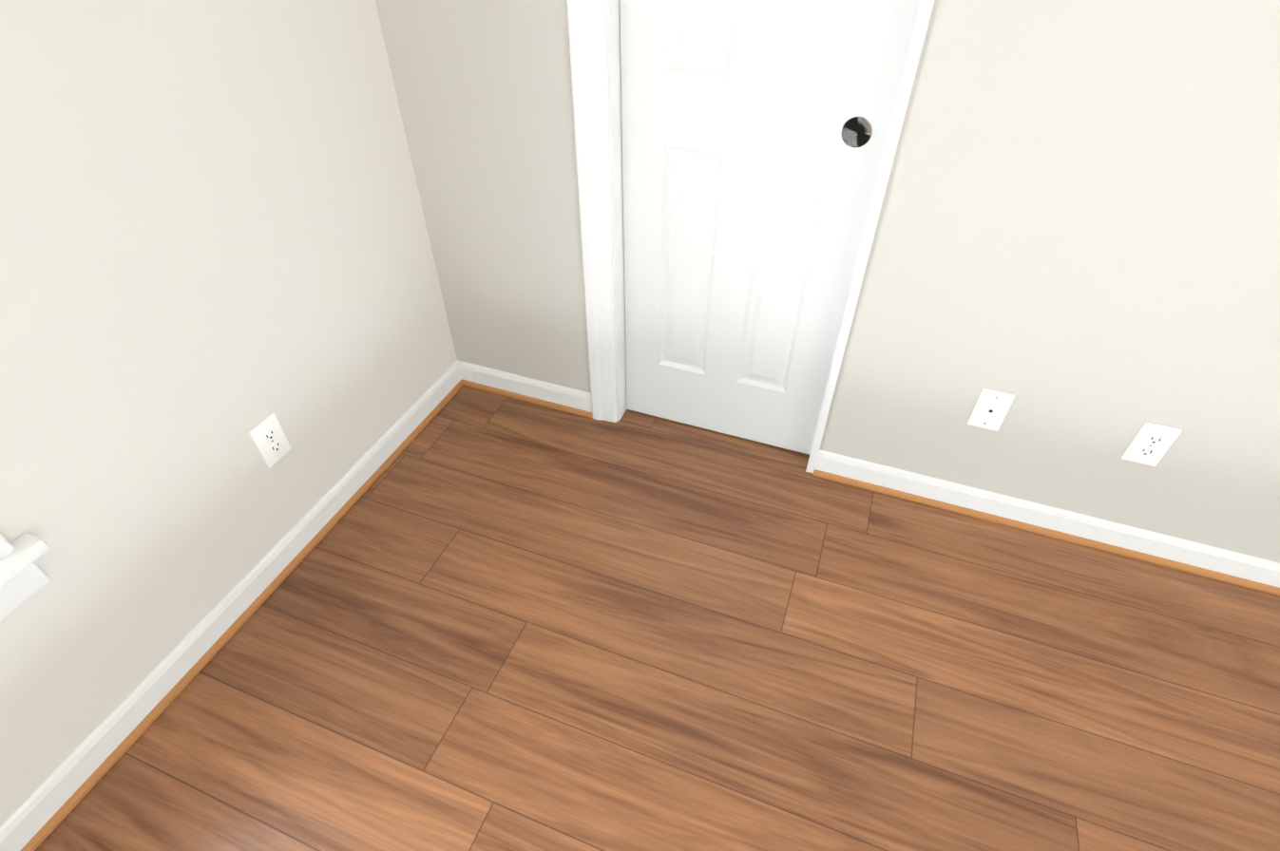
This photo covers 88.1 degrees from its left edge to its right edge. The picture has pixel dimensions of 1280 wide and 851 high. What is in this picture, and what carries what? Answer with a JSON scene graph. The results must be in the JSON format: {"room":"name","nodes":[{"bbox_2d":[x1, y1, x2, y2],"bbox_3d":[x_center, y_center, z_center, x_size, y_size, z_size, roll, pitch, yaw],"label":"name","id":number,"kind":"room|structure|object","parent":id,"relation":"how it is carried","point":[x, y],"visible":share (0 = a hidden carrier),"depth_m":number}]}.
{"room":"empty bedroom","nodes":[
{"label":"empty bedroom","id":0,"kind":"room"},
{"bbox_2d":[0,0,457,826],"bbox_3d":[-1.512,0.360,-0.065,0.150,2.440,4.600,14,44,15],"label":"wall","id":1,"kind":"structure","parent":0,"point":[215,247],"depth_m":1.30},
{"bbox_2d":[0,534,50,622],"bbox_3d":[-1.364,0.227,0.027,0.075,1.615,1.810,14,44,15],"label":"window","id":2,"kind":"structure","parent":1,"relation":"in","point":[24,578],"depth_m":1.11},
{"bbox_2d":[0,360,463,850],"bbox_3d":[-1.401,1.196,0.764,0.023,0.088,4.420,14,44,15],"label":"baseboard","id":3,"kind":"structure","parent":1,"relation":"attached to","point":[49,805],"depth_m":1.53},
{"bbox_2d":[249,413,291,468],"bbox_3d":[-0.882,0.037,1.584,0.009,0.118,0.074,14,44,15],"label":"electrical outlet","id":4,"kind":"object","parent":1,"relation":"attached to","point":[270,440],"visible":1,"depth_m":1.58},
{"bbox_2d":[35,385,1279,850],"bbox_3d":[1.036,1.666,0.391,5.300,0.100,5.400,14,44,15],"label":"floor","id":5,"kind":"structure","parent":0,"point":[478,620],"depth_m":1.51},
{"bbox_2d":[375,0,1279,563],"bbox_3d":[1.732,-0.504,0.899,5.300,2.440,0.120,14,44,15],"label":"wall","id":6,"kind":"structure","parent":0,"point":[1075,247],"depth_m":1.48},
{"bbox_2d":[459,361,592,419],"bbox_3d":[-0.370,-0.117,2.218,0.461,0.088,0.023,14,44,15],"label":"baseboard","id":7,"kind":"structure","parent":6,"relation":"attached to","point":[543,393],"depth_m":2.22},
{"bbox_2d":[566,0,934,473],"bbox_3d":[0.208,-0.767,1.425,0.725,2.119,0.144,14,44,15],"label":"door frame","id":8,"kind":"structure","parent":6,"relation":"attached to","point":[594,30],"depth_m":1.62},
{"bbox_2d":[619,0,920,455],"bbox_3d":[0.254,-0.753,1.473,0.610,2.018,0.071,14,44,15],"label":"door","id":9,"kind":"structure","parent":6,"relation":"in","point":[754,135],"depth_m":1.60},
{"bbox_2d":[967,388,1014,431],"bbox_3d":[0.881,-0.039,1.661,0.074,0.118,0.009,14,44,15],"label":"jack","id":10,"kind":"object","parent":6,"relation":"attached to","point":[991,409],"visible":1,"depth_m":1.66},
{"bbox_2d":[812,449,1279,595],"bbox_3d":[1.229,0.291,1.770,1.509,0.088,0.023,14,44,15],"label":"baseboard","id":11,"kind":"structure","parent":6,"relation":"attached to","point":[1247,571],"depth_m":1.80},
{"bbox_2d":[1121,421,1182,466],"bbox_3d":[1.211,0.046,1.568,0.074,0.118,0.009,14,44,15],"label":"electrical outlet","id":12,"kind":"object","parent":6,"relation":"attached to","point":[1151,444],"visible":1,"depth_m":1.56}
]}

